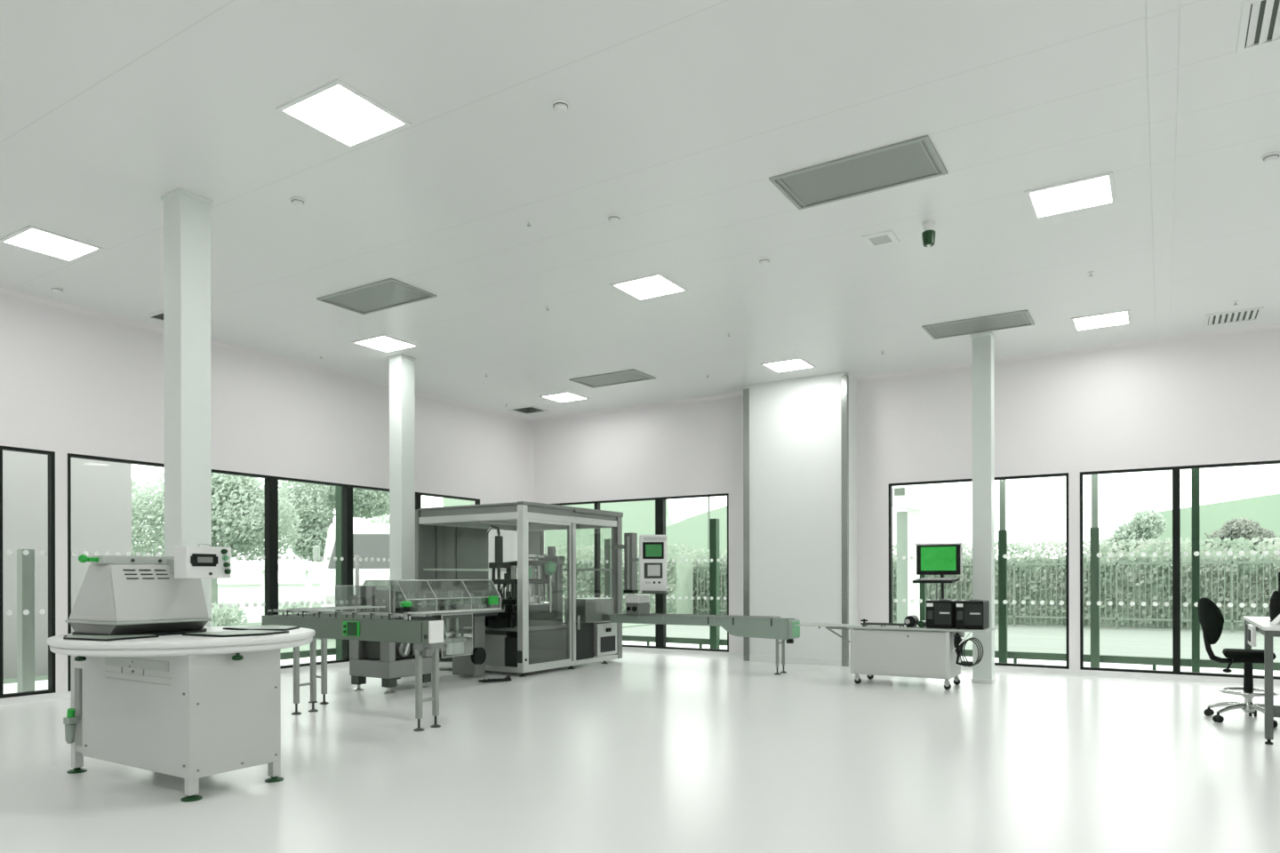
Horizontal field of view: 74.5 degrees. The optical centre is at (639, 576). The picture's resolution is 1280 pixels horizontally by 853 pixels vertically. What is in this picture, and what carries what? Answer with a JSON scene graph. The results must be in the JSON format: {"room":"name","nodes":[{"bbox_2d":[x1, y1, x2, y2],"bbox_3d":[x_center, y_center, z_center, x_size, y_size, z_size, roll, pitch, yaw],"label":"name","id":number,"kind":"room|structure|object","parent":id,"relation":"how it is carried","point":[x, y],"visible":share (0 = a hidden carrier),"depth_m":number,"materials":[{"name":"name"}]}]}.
{"room":"clean room","nodes":[
{"label":"clean room","id":0,"kind":"room"},
{"bbox_2d":[160,188,213,626],"bbox_3d":[-3.516,-0.817,6.546,0.264,4.250,0.264,0,0,32],"label":"square column","id":1,"kind":"structure","parent":0,"point":[187,214],"depth_m":6.46,"materials":[{"name":"paint"}]},
{"bbox_2d":[0,295,530,699],"bbox_3d":[-6.451,-0.811,8.805,0.150,4.250,16.550,0,0,32],"label":"wall","id":2,"kind":"structure","parent":0,"point":[70,382],"depth_m":10.70,"materials":[{"name":"paint"}]},
{"bbox_2d":[0,445,55,698],"bbox_3d":[-6.995,-0.042,7.932,0.164,2.585,2.590,0,0,32],"label":"window","id":3,"kind":"structure","parent":2,"relation":"in","point":[51,454],"depth_m":8.96,"materials":[{"name":"clear glass"}]},
{"bbox_2d":[0,662,349,706],"bbox_3d":[-6.355,1.282,8.748,0.065,0.065,16.550,0,0,32],"label":"baseboard","id":4,"kind":"structure","parent":2,"relation":"attached to","point":[66,695],"depth_m":8.96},
{"bbox_2d":[0,286,532,423],"bbox_3d":[-6.362,-2.901,8.747,0.070,0.070,16.550,0,0,32],"label":"trim","id":5,"kind":"structure","parent":2,"relation":"attached to","point":[4,292],"depth_m":10.80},
{"bbox_2d":[67,453,479,691],"bbox_3d":[-4.541,-0.047,11.881,0.164,2.585,6.470,0,0,32],"label":"window","id":6,"kind":"structure","parent":2,"relation":"in","point":[271,557],"depth_m":11.20,"materials":[{"name":"clear glass"}]},
{"bbox_2d":[387,354,415,607],"bbox_3d":[-3.193,-0.818,11.305,0.259,4.250,0.259,0,0,32],"label":"square column","id":7,"kind":"structure","parent":0,"point":[402,450],"depth_m":11.22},
{"bbox_2d":[0,0,1279,418],"bbox_3d":[0.084,-3.025,4.741,15.550,0.150,16.850,0,0,32],"label":"ceiling","id":8,"kind":"structure","parent":0,"point":[677,123],"depth_m":6.13,"materials":[{"name":"paint"}]},
{"bbox_2d":[0,224,103,262],"bbox_3d":[-5.195,-2.933,7.433,0.590,0.013,0.576,0,0,32],"label":"recessed light","id":9,"kind":"object","parent":8,"relation":"in","point":[32,238],"visible":1,"depth_m":7.41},
{"bbox_2d":[50,286,63,293],"bbox_3d":[-5.928,-2.914,8.565,0.110,0.046,0.110,0,0,32],"label":"smoke detector","id":10,"kind":"object","parent":8,"relation":"attached to","point":[58,290],"visible":1,"depth_m":8.54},
{"bbox_2d":[144,310,214,321],"bbox_3d":[-5.230,-2.932,9.556,0.530,0.015,0.500,0,0,32],"label":"ceiling vent","id":11,"kind":"object","parent":8,"relation":"in","point":[158,316],"visible":0.28,"depth_m":9.47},
{"bbox_2d":[289,196,305,207],"bbox_3d":[-2.673,-2.921,6.576,0.110,0.046,0.110,0,0,32],"label":"smoke detector","id":12,"kind":"object","parent":8,"relation":"attached to","point":[298,202],"visible":1,"depth_m":6.55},
{"bbox_2d":[275,79,411,149],"bbox_3d":[-1.887,-2.940,5.377,0.590,0.013,0.576,0,0,32],"label":"recessed light","id":13,"kind":"object","parent":8,"relation":"in","point":[336,110],"visible":1,"depth_m":5.36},
{"bbox_2d":[316,278,437,314],"bbox_3d":[-2.771,-2.936,8.852,1.140,0.017,0.610,0,0,32],"label":"ceiling vent","id":14,"kind":"object","parent":8,"relation":"in","point":[388,293],"visible":1,"depth_m":8.84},
{"bbox_2d":[351,334,419,352],"bbox_3d":[-3.213,-2.937,10.622,0.590,0.013,0.576,0,0,32],"label":"recessed light","id":15,"kind":"object","parent":8,"relation":"in","point":[383,343],"visible":1,"depth_m":10.59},
{"bbox_2d":[355,336,414,351],"bbox_3d":[-3.213,-2.939,10.622,0.530,0.009,0.516,0,0,32],"label":"diffuser","id":16,"kind":"object","parent":15,"relation":"attached to","point":[383,344],"depth_m":10.62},
{"bbox_2d":[507,406,549,414],"bbox_3d":[-1.964,-2.939,14.850,0.530,0.015,0.500,0,0,32],"label":"ceiling vent","id":17,"kind":"object","parent":8,"relation":"in","point":[527,410],"visible":1,"depth_m":14.87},
{"bbox_2d":[552,98,569,112],"bbox_3d":[-0.494,-2.926,5.248,0.110,0.046,0.110,0,0,32],"label":"smoke detector","id":18,"kind":"object","parent":8,"relation":"attached to","point":[560,105],"visible":1,"depth_m":5.22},
{"bbox_2d":[539,392,589,402],"bbox_3d":[-1.236,-2.942,13.803,0.590,0.013,0.576,0,0,32],"label":"recessed light","id":19,"kind":"object","parent":8,"relation":"in","point":[565,396],"visible":1,"depth_m":13.80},
{"bbox_2d":[568,369,655,388],"bbox_3d":[-0.410,-2.942,12.519,1.140,0.017,0.610,0,0,32],"label":"ceiling vent","id":20,"kind":"object","parent":8,"relation":"in","point":[628,376],"visible":1,"depth_m":12.52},
{"bbox_2d":[607,214,621,223],"bbox_3d":[-0.211,-2.926,6.897,0.110,0.046,0.110,0,0,32],"label":"smoke detector","id":21,"kind":"object","parent":8,"relation":"attached to","point":[613,219],"visible":1,"depth_m":6.87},
{"bbox_2d":[609,272,687,301],"bbox_3d":[0.095,-2.945,8.567,0.590,0.013,0.576,0,0,32],"label":"recessed light","id":22,"kind":"object","parent":8,"relation":"in","point":[655,285],"visible":1,"depth_m":8.55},
{"bbox_2d":[758,256,770,264],"bbox_3d":[1.158,-2.930,7.832,0.110,0.046,0.110,0,0,32],"label":"smoke detector","id":23,"kind":"object","parent":8,"relation":"attached to","point":[764,260],"visible":1,"depth_m":7.80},
{"bbox_2d":[760,357,815,373],"bbox_3d":[2.072,-2.949,11.748,0.590,0.013,0.576,0,0,32],"label":"recessed light","id":24,"kind":"object","parent":8,"relation":"in","point":[796,364],"visible":1,"depth_m":11.75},
{"bbox_2d":[764,359,811,371],"bbox_3d":[2.072,-2.951,11.748,0.530,0.009,0.516,0,0,32],"label":"diffuser","id":25,"kind":"object","parent":24,"relation":"attached to","point":[790,364],"depth_m":11.75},
{"bbox_2d":[768,135,947,210],"bbox_3d":[1.599,-2.946,6.184,1.140,0.017,0.610,0,0,32],"label":"ceiling vent","id":26,"kind":"object","parent":8,"relation":"in","point":[916,159],"visible":1,"depth_m":6.17,"materials":[{"name":"metal"}]},
{"bbox_2d":[861,230,900,248],"bbox_3d":[2.103,-2.948,7.354,0.260,0.015,0.280,0,0,32],"label":"ceiling speaker","id":27,"kind":"object","parent":8,"relation":"attached to","point":[887,237],"visible":1,"depth_m":7.34},
{"bbox_2d":[921,220,935,247],"bbox_3d":[2.409,-2.858,7.023,0.108,0.202,0.108,0,0,32],"label":"fire alarm","id":28,"kind":"object","parent":8,"relation":"attached to","point":[928,236],"visible":1,"depth_m":6.99,"materials":[{"name":"green plastic"}]},
{"bbox_2d":[921,309,1034,339],"bbox_3d":[3.967,-2.951,9.881,1.140,0.017,0.610,0,0,32],"label":"ceiling vent","id":29,"kind":"object","parent":8,"relation":"in","point":[1021,318],"visible":1,"depth_m":9.87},
{"bbox_2d":[1024,171,1116,219],"bbox_3d":[3.353,-2.952,6.543,0.590,0.013,0.576,0,0,32],"label":"recessed light","id":30,"kind":"object","parent":8,"relation":"in","point":[1097,190],"visible":1,"depth_m":6.52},
{"bbox_2d":[1070,309,1131,331],"bbox_3d":[5.329,-2.956,9.723,0.590,0.013,0.576,0,0,32],"label":"recessed light","id":31,"kind":"object","parent":8,"relation":"in","point":[1122,317],"visible":1,"depth_m":9.70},
{"bbox_2d":[1145,0,1180,338],"bbox_3d":[2.122,-2.951,3.416,0.150,0.012,16.450,0,0,32],"label":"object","id":32,"kind":"structure","parent":8,"relation":"attached to","point":[1162,16],"depth_m":5.60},
{"bbox_2d":[1203,306,1263,327],"bbox_3d":[6.757,-2.959,9.596,0.530,0.015,0.500,0,0,32],"label":"ceiling vent","id":33,"kind":"object","parent":8,"relation":"in","point":[1251,314],"visible":1,"depth_m":9.59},
{"bbox_2d":[1236,0,1279,54],"bbox_3d":[3.449,-2.951,4.387,0.530,0.015,0.500,0,0,32],"label":"ceiling vent","id":34,"kind":"object","parent":8,"relation":"in","point":[1260,22],"visible":1,"depth_m":4.50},
{"bbox_2d":[1261,152,1279,163],"bbox_3d":[4.433,-2.937,5.913,0.110,0.046,0.110,0,0,32],"label":"smoke detector","id":35,"kind":"object","parent":8,"relation":"attached to","point":[1271,157],"visible":1,"depth_m":5.89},
{"bbox_2d":[0,651,1279,852],"bbox_3d":[0.094,1.375,4.741,15.550,0.150,16.850,0,0,32],"label":"floor","id":36,"kind":"structure","parent":0,"point":[636,752],"depth_m":5.58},
{"bbox_2d":[46,544,315,802],"bbox_3d":[-2.975,0.549,5.558,1.559,1.515,1.548,0,0,32],"label":"machine","id":37,"kind":"object","parent":36,"relation":"on","point":[188,708],"visible":0.94,"depth_m":5.22,"materials":[{"name":"white metal"}]},
{"bbox_2d":[63,634,159,641],"bbox_3d":[-3.275,0.364,5.101,0.585,0.012,0.373,0,0,20],"label":"tray","id":38,"kind":"object","parent":37,"relation":"on","point":[104,638],"visible":1,"depth_m":4.99,"materials":[{"name":"black plastic"}]},
{"bbox_2d":[69,621,207,634],"bbox_3d":[-3.283,0.325,5.525,0.590,0.060,0.580,0,0,32],"label":"tray","id":39,"kind":"object","parent":37,"relation":"on","point":[98,628],"depth_m":5.31,"materials":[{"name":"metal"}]},
{"bbox_2d":[182,630,288,637],"bbox_3d":[-2.562,0.362,5.396,0.450,0.012,0.500,0,0,32],"label":"tray","id":40,"kind":"object","parent":37,"relation":"on","point":[243,633],"visible":1,"depth_m":5.31,"materials":[{"name":"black plastic"}]},
{"bbox_2d":[223,624,299,631],"bbox_3d":[-2.609,0.363,5.937,0.540,0.012,0.390,0,0,32],"label":"tray","id":41,"kind":"object","parent":37,"relation":"on","point":[274,628],"visible":0.97,"depth_m":5.87,"materials":[{"name":"black plastic"}]},
{"bbox_2d":[285,605,387,704],"bbox_3d":[-3.230,0.815,8.857,0.270,0.985,1.245,0,0,32],"label":"conveyor","id":42,"kind":"object","parent":36,"relation":"on","point":[324,642],"visible":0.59,"depth_m":8.66,"materials":[{"name":"metal"}]},
{"bbox_2d":[261,600,443,731],"bbox_3d":[-2.661,0.761,7.736,2.310,1.090,0.294,0,0,32],"label":"conveyor","id":43,"kind":"object","parent":36,"relation":"on","point":[427,636],"visible":0.97,"depth_m":7.39,"materials":[{"name":"grey metal"}]},
{"bbox_2d":[343,622,357,635],"bbox_3d":[-2.594,0.466,7.528,0.174,0.120,0.013,0,0,32],"label":"switch","id":44,"kind":"object","parent":43,"relation":"attached to","point":[349,628],"depth_m":7.53,"materials":[{"name":"green plastic"}]},
{"bbox_2d":[342,621,359,636],"bbox_3d":[-2.587,0.466,7.540,0.215,0.130,0.016,0,0,32],"label":"switch plate","id":45,"kind":"object","parent":43,"relation":"attached to","point":[349,628],"depth_m":7.53,"materials":[{"name":"green plastic"}]},
{"bbox_2d":[335,555,503,694],"bbox_3d":[-2.637,0.526,10.370,0.987,1.560,1.978,0,0,32],"label":"machine","id":46,"kind":"object","parent":36,"relation":"on","point":[464,625],"visible":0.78,"depth_m":9.90,"materials":[{"name":"metal"}]},
{"bbox_2d":[478,675,511,682],"bbox_3d":[-1.772,1.279,10.495,0.515,0.034,0.265,0,0,-43],"label":"floor cables","id":47,"kind":"object","parent":36,"relation":"on","point":[508,678],"visible":1,"depth_m":10.41,"materials":[{"name":"black plastic"}]},
{"bbox_2d":[415,501,623,677],"bbox_3d":[-1.756,0.161,12.417,2.030,2.285,2.440,0,0,32],"label":"machine","id":48,"kind":"object","parent":36,"relation":"on","point":[532,634],"visible":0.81,"depth_m":11.93,"materials":[{"name":"metal"}]},
{"bbox_2d":[515,565,531,578],"bbox_3d":[-1.579,0.264,11.413,0.250,0.840,0.170,0,0,32],"label":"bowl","id":49,"kind":"object","parent":48,"relation":"on","point":[530,570],"depth_m":11.35,"materials":[{"name":"metal"}]},
{"bbox_2d":[542,560,556,612],"bbox_3d":[-1.294,0.228,11.871,0.250,0.910,0.170,0,0,32],"label":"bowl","id":50,"kind":"object","parent":48,"relation":"on","point":[549,566],"depth_m":11.84,"materials":[{"name":"metal"}]},
{"bbox_2d":[600,635,615,652],"bbox_3d":[-0.476,1.006,12.589,0.010,0.230,0.380,0,0,32],"label":"vent","id":51,"kind":"object","parent":48,"relation":"attached to","point":[607,642],"depth_m":12.59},
{"bbox_2d":[613,532,639,593],"bbox_3d":[-0.192,-0.202,12.623,0.450,0.905,0.160,0,0,32],"label":"bracket","id":52,"kind":"object","parent":48,"relation":"attached to","point":[629,547],"visible":0.95,"depth_m":12.54,"materials":[{"name":"metal"}]},
{"bbox_2d":[639,535,668,594],"bbox_3d":[0.196,-0.175,12.204,0.417,0.860,0.300,0,0,1],"label":"terminal","id":53,"kind":"object","parent":48,"relation":"attached to","point":[652,548],"visible":1,"depth_m":12.17,"materials":[{"name":"white paint"}]},
{"bbox_2d":[642,590,668,594],"bbox_3d":[0.220,0.225,12.123,0.370,0.060,0.140,0,0,1],"label":"shelf","id":54,"kind":"object","parent":53,"relation":"attached to","point":[660,592],"depth_m":12.09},
{"bbox_2d":[609,594,799,674],"bbox_3d":[0.836,0.781,11.877,2.880,1.035,0.352,0,0,32],"label":"conveyor","id":55,"kind":"object","parent":36,"relation":"on","point":[637,605],"visible":1,"depth_m":11.57,"materials":[{"name":"grey metal"}]},
{"bbox_2d":[794,623,997,689],"bbox_3d":[3.066,0.946,10.217,2.260,0.695,0.730,0,0,32],"label":"table","id":56,"kind":"object","parent":36,"relation":"on","point":[890,651],"visible":0.98,"depth_m":9.84,"materials":[{"name":"metal"}]},
{"bbox_2d":[860,618,905,627],"bbox_3d":[2.910,0.553,10.084,0.502,0.090,0.160,0,0,32],"label":"track","id":57,"kind":"object","parent":56,"relation":"on","point":[863,624],"visible":1,"depth_m":10.07,"materials":[{"name":"grey metal"}]},
{"bbox_2d":[904,616,926,627],"bbox_3d":[3.265,0.530,9.960,0.230,0.135,0.195,0,0,32],"label":"motor","id":58,"kind":"object","parent":56,"relation":"on","point":[910,621],"visible":0.99,"depth_m":9.91,"materials":[{"name":"black plastic"}]},
{"bbox_2d":[912,543,962,599],"bbox_3d":[3.569,0.099,10.080,0.533,0.997,0.290,0,0,32],"label":"monitor","id":59,"kind":"object","parent":56,"relation":"on","point":[941,559],"visible":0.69,"depth_m":10.07,"materials":[{"name":"black plastic"}]},
{"bbox_2d":[912,577,959,583],"bbox_3d":[3.537,0.046,10.059,0.490,0.063,0.220,0,0,32],"label":"keyboard tray","id":60,"kind":"object","parent":59,"relation":"on","point":[923,580],"depth_m":9.98,"materials":[{"name":"black plastic"}]},
{"bbox_2d":[926,599,958,629],"bbox_3d":[3.542,0.430,9.858,0.300,0.335,0.396,0,0,32],"label":"printer","id":61,"kind":"object","parent":56,"relation":"on","point":[940,613],"visible":0.98,"depth_m":9.70,"materials":[{"name":"black plastic"}]},
{"bbox_2d":[952,632,983,667],"bbox_3d":[3.720,0.823,9.566,0.327,0.390,0.235,0,0,18],"label":"cable reel","id":62,"kind":"object","parent":56,"relation":"hanging from","point":[959,643],"visible":1,"depth_m":9.52,"materials":[{"name":"black plastic"}]},
{"bbox_2d":[955,599,989,630],"bbox_3d":[3.822,0.429,9.684,0.300,0.335,0.396,0,0,32],"label":"printer","id":63,"kind":"object","parent":56,"relation":"on","point":[973,613],"visible":1,"depth_m":9.53,"materials":[{"name":"black plastic"}]},
{"bbox_2d":[1197,598,1279,727],"bbox_3d":[5.430,0.739,7.492,0.692,1.097,0.661,0,0,7],"label":"chair","id":64,"kind":"object","parent":36,"relation":"on","point":[1211,619],"visible":0.88,"depth_m":7.50,"materials":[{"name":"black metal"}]},
{"bbox_2d":[1243,616,1279,744],"bbox_3d":[6.009,0.834,6.851,1.727,0.905,1.940,0,0,32],"label":"workbench","id":65,"kind":"object","parent":36,"relation":"on","point":[1262,625],"visible":0.78,"depth_m":6.46,"materials":[{"name":"white paint"}]},
{"bbox_2d":[1248,629,1250,641],"bbox_3d":[5.226,0.503,7.220,0.008,0.100,0.180,0,0,32],"label":"socket","id":66,"kind":"object","parent":65,"relation":"attached to","point":[1249,630],"depth_m":7.17,"materials":[{"name":"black plastic"}]},
{"bbox_2d":[1269,591,1279,622],"bbox_3d":[5.421,0.250,7.169,0.100,0.265,0.098,0,0,32],"label":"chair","id":67,"kind":"object","parent":65,"relation":"on","point":[1274,612],"visible":0.65,"depth_m":7.15,"materials":[{"name":"black plastic"}]},
{"bbox_2d":[1271,614,1279,624],"bbox_3d":[5.254,0.293,6.843,0.180,0.180,0.270,0,0,32],"label":"paper","id":68,"kind":"object","parent":65,"relation":"on","point":[1276,620],"visible":1,"depth_m":6.85,"materials":[{"name":"white paper"}]},
{"bbox_2d":[1278,572,1279,610],"bbox_3d":[5.498,0.170,6.880,0.200,0.425,0.480,0,0,-29],"label":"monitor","id":69,"kind":"object","parent":65,"relation":"on","point":[1278,572],"visible":1,"depth_m":7.07,"materials":[{"name":"black plastic"}]},
{"bbox_2d":[743,372,857,666],"bbox_3d":[2.418,-0.830,12.757,1.645,4.250,0.495,0,0,32],"label":"column","id":70,"kind":"structure","parent":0,"point":[800,435],"depth_m":12.50,"materials":[{"name":"paint"}]},
{"bbox_2d":[534,329,1279,680],"bbox_3d":[4.496,-0.835,11.833,15.550,4.250,0.150,0,0,32],"label":"wall","id":71,"kind":"structure","parent":0,"point":[1215,400],"depth_m":11.69,"materials":[{"name":"paint"}]},
{"bbox_2d":[529,421,535,502],"bbox_3d":[-2.010,-0.821,15.753,0.060,4.250,0.060,0,0,32],"label":"trim","id":72,"kind":"structure","parent":71,"relation":"attached to","point":[532,424],"depth_m":15.77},
{"bbox_2d":[540,493,728,652],"bbox_3d":[-0.176,-0.057,14.741,3.900,2.585,0.164,0,0,32],"label":"window","id":73,"kind":"structure","parent":71,"relation":"in","point":[660,603],"depth_m":14.34,"materials":[{"name":"clear glass"}]},
{"bbox_2d":[532,322,1279,423],"bbox_3d":[4.434,-2.925,11.740,15.250,0.070,0.070,0,0,32],"label":"trim","id":74,"kind":"structure","parent":71,"relation":"attached to","point":[1276,326],"depth_m":11.39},
{"bbox_2d":[622,647,1279,687],"bbox_3d":[4.444,1.258,11.742,15.250,0.065,0.065,0,0,32],"label":"baseboard","id":75,"kind":"structure","parent":71,"relation":"attached to","point":[1096,674],"depth_m":10.95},
{"bbox_2d":[888,472,1069,669],"bbox_3d":[4.669,-0.068,11.730,2.350,2.585,0.164,0,0,32],"label":"window","id":76,"kind":"structure","parent":71,"relation":"in","point":[1042,556],"depth_m":11.41,"materials":[{"name":"clear glass"}]},
{"bbox_2d":[1080,460,1279,679],"bbox_3d":[7.570,-0.074,9.928,4.220,2.585,0.164,0,0,32],"label":"window","id":77,"kind":"structure","parent":71,"relation":"in","point":[1176,470],"depth_m":10.42,"materials":[{"name":"clear glass"}]},
{"bbox_2d":[970,331,995,683],"bbox_3d":[4.210,-0.834,10.322,0.244,4.250,0.244,0,0,32],"label":"square column","id":78,"kind":"structure","parent":0,"point":[982,344],"depth_m":10.23,"materials":[{"name":"paint"}]},
{"label":"outside","id":79,"kind":"structure","parent":0,"visible":0},
{"bbox_2d":[622,621,1279,662],"bbox_3d":[13.198,1.361,21.234,120.000,0.060,110.000,0,0,32],"label":"ground","id":80,"kind":"structure","parent":79,"point":[1132,642],"depth_m":18.00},
{"bbox_2d":[2,450,131,679],"bbox_3d":[-11.917,-1.893,6.596,1.200,6.560,14.630,0,0,32],"label":"wall","id":81,"kind":"structure","parent":80,"relation":"on","point":[100,491],"depth_m":11.51,"materials":[{"name":"paint"}]},
{"bbox_2d":[3,604,655,684],"bbox_3d":[-14.825,1.378,44.535,47.800,0.030,60.000,0,0,32],"label":"lawn","id":82,"kind":"structure","parent":80,"relation":"on","point":[331,643],"depth_m":16.43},
{"bbox_2d":[131,479,143,551],"bbox_3d":[-18.660,-1.134,27.834,3.635,5.092,3.809,0,0,6],"label":"tree","id":83,"kind":"object","parent":82,"relation":"on","point":[133,484],"visible":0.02,"depth_m":28.62,"materials":[{"name":"green plant"}]},
{"bbox_2d":[131,469,303,604],"bbox_3d":[-12.472,-1.041,24.361,5.112,4.875,3.636,0,0,-23],"label":"tree","id":84,"kind":"object","parent":82,"relation":"on","point":[236,500],"visible":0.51,"depth_m":23.89,"materials":[{"name":"green plant"}]},
{"bbox_2d":[211,601,247,626],"bbox_3d":[-9.022,0.953,18.106,1.004,0.863,1.045,0,0,32],"label":"shrub","id":85,"kind":"object","parent":82,"relation":"on","point":[228,618],"visible":0.56,"depth_m":18.00,"materials":[{"name":"green plant"}]},
{"bbox_2d":[211,563,311,623],"bbox_3d":[-10.523,0.523,21.904,0.200,1.720,4.520,0,0,32],"label":"pergola","id":86,"kind":"object","parent":82,"relation":"on","point":[253,614],"visible":0.2,"depth_m":22.54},
{"bbox_2d":[217,583,320,605],"bbox_3d":[-18.521,0.856,38.589,0.300,1.090,22.000,0,0,32],"label":"wall","id":87,"kind":"structure","parent":82,"relation":"on","point":[250,593],"depth_m":39.35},
{"bbox_2d":[278,601,314,615],"bbox_3d":[-8.117,0.971,19.878,1.027,0.822,1.055,0,0,32],"label":"shrub","id":88,"kind":"object","parent":82,"relation":"on","point":[298,605],"visible":0.19,"depth_m":19.74,"materials":[{"name":"green plant"}]},
{"bbox_2d":[263,480,389,562],"bbox_3d":[-13.384,-2.065,36.670,6.086,6.919,4.590,0,0,-28],"label":"tree","id":89,"kind":"object","parent":82,"relation":"on","point":[316,524],"visible":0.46,"depth_m":35.03,"materials":[{"name":"green plant"}]},
{"bbox_2d":[312,523,389,611],"bbox_3d":[-6.094,0.094,19.883,2.140,2.560,3.760,0,0,-3],"label":"van","id":90,"kind":"object","parent":82,"relation":"on","point":[371,540],"visible":0.19,"depth_m":18.27,"materials":[{"name":"white metal"}]},
{"bbox_2d":[312,545,322,562],"bbox_3d":[-6.951,-0.468,18.250,0.261,0.394,0.105,0,0,-19],"label":"mirror","id":91,"kind":"object","parent":90,"relation":"attached to","point":[316,548],"depth_m":18.19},
{"bbox_2d":[368,514,389,523],"bbox_3d":[-6.794,-0.262,24.890,3.017,3.296,2.479,0,0,-39],"label":"tree","id":92,"kind":"object","parent":82,"relation":"on","point":[381,518],"visible":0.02,"depth_m":24.32,"materials":[{"name":"green plant"}]},
{"bbox_2d":[443,497,727,560],"bbox_3d":[-2.393,-1.865,42.102,19.500,6.460,1.000,0,0,32],"label":"hill","id":93,"kind":"structure","parent":82,"relation":"on","point":[638,517],"depth_m":39.98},
{"bbox_2d":[544,542,693,615],"bbox_3d":[-4.014,0.112,30.676,12.918,2.514,1.656,0,0,32],"label":"hedge","id":94,"kind":"object","parent":82,"relation":"on","point":[679,575],"visible":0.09,"depth_m":27.71,"materials":[{"name":"green plant"}]},
{"bbox_2d":[707,496,710,559],"bbox_3d":[3.151,-1.477,33.094,1.409,5.660,0.318,0,0,43],"label":"street lamp","id":95,"kind":"object","parent":82,"relation":"on","point":[708,498],"visible":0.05,"depth_m":33.58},
{"bbox_2d":[3,640,1279,694],"bbox_3d":[2.214,1.330,3.748,24.200,0.050,20.700,0,0,32],"label":"paving","id":96,"kind":"object","parent":80,"relation":"on","point":[39,685],"visible":0.12,"depth_m":12.32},
{"bbox_2d":[16,549,34,692],"bbox_3d":[-6.770,0.510,9.282,0.175,1.630,0.175,0,0,32],"label":"post","id":97,"kind":"object","parent":96,"relation":"on","point":[25,564],"visible":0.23,"depth_m":9.24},
{"bbox_2d":[280,648,335,660],"bbox_3d":[-4.790,1.208,12.750,0.060,0.225,5.400,0,0,32],"label":"rail","id":98,"kind":"object","parent":96,"relation":"on","point":[332,651],"visible":0.02,"depth_m":12.43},
{"bbox_2d":[335,486,342,660],"bbox_3d":[-4.549,-0.185,12.858,0.196,3.010,0.196,0,0,32],"label":"post","id":99,"kind":"object","parent":96,"relation":"on","point":[338,490],"visible":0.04,"depth_m":12.79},
{"bbox_2d":[604,538,611,598],"bbox_3d":[-0.571,0.306,15.602,0.182,2.010,0.182,0,0,32],"label":"post","id":100,"kind":"object","parent":96,"relation":"on","point":[608,541],"visible":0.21,"depth_m":15.54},
{"bbox_2d":[622,635,727,647],"bbox_3d":[0.148,1.197,15.297,4.500,0.225,0.060,0,0,32],"label":"rail","id":101,"kind":"object","parent":96,"relation":"on","point":[631,638],"visible":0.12,"depth_m":14.98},
{"bbox_2d":[709,519,719,648],"bbox_3d":[1.280,0.157,14.451,0.182,2.300,0.182,0,0,32],"label":"post","id":102,"kind":"object","parent":96,"relation":"on","point":[714,524],"visible":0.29,"depth_m":14.40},
{"bbox_2d":[892,487,924,623],"bbox_3d":[4.355,-0.040,13.659,0.420,2.780,0.400,0,0,32],"label":"gate pillar","id":103,"kind":"structure","parent":96,"relation":"on","point":[912,499],"depth_m":13.56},
{"bbox_2d":[920,575,926,621],"bbox_3d":[4.237,0.571,12.614,0.105,1.460,0.105,0,0,32],"label":"post","id":104,"kind":"object","parent":96,"relation":"on","point":[923,596],"visible":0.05,"depth_m":12.58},
{"bbox_2d":[998,480,1007,663],"bbox_3d":[5.182,-0.207,12.026,0.147,3.010,0.147,0,0,32],"label":"post","id":105,"kind":"object","parent":96,"relation":"on","point":[1002,532],"visible":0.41,"depth_m":11.99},
{"bbox_2d":[1089,474,1099,667],"bbox_3d":[6.168,-0.209,11.414,0.147,3.010,0.147,0,0,32],"label":"post","id":106,"kind":"object","parent":96,"relation":"on","point":[1094,531],"visible":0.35,"depth_m":11.37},
{"bbox_2d":[960,649,1279,671],"bbox_3d":[6.816,1.182,11.154,7.000,0.225,0.060,0,0,32],"label":"rail","id":107,"kind":"object","parent":96,"relation":"on","point":[1020,655],"visible":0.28,"depth_m":11.28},
{"bbox_2d":[1191,468,1199,672],"bbox_3d":[7.136,-0.211,10.812,0.119,3.010,0.119,0,0,32],"label":"post","id":108,"kind":"object","parent":96,"relation":"on","point":[1195,473],"visible":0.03,"depth_m":10.78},
{"bbox_2d":[666,536,1279,630],"bbox_3d":[9.762,0.160,24.710,20.611,2.359,1.653,0,0,32],"label":"hedge","id":109,"kind":"object","parent":80,"relation":"on","point":[1248,548],"visible":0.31,"depth_m":22.18,"materials":[{"name":"green plant"}]},
{"bbox_2d":[696,554,1279,632],"bbox_3d":[9.102,0.410,23.189,17.018,1.860,0.040,0,0,32],"label":"picket fence","id":110,"kind":"object","parent":80,"relation":"on","point":[1231,562],"visible":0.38,"depth_m":21.34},
{"bbox_2d":[1099,509,1167,557],"bbox_3d":[16.674,-0.470,28.473,1.854,3.607,1.724,0,0,-8],"label":"tree","id":111,"kind":"object","parent":80,"relation":"on","point":[1143,522],"visible":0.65,"depth_m":28.12,"materials":[{"name":"green plant"}]},
{"bbox_2d":[1128,493,1279,556],"bbox_3d":[34.226,-1.046,28.179,31.600,4.660,12.000,0,0,32],"label":"hill","id":112,"kind":"structure","parent":80,"relation":"on","point":[1265,510],"depth_m":29.58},
{"bbox_2d":[1204,517,1279,554],"bbox_3d":[16.806,-0.172,23.595,1.672,3.010,1.686,0,0,-41],"label":"tree","id":113,"kind":"object","parent":80,"relation":"on","point":[1245,528],"visible":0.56,"depth_m":23.42,"materials":[{"name":"green plant"}]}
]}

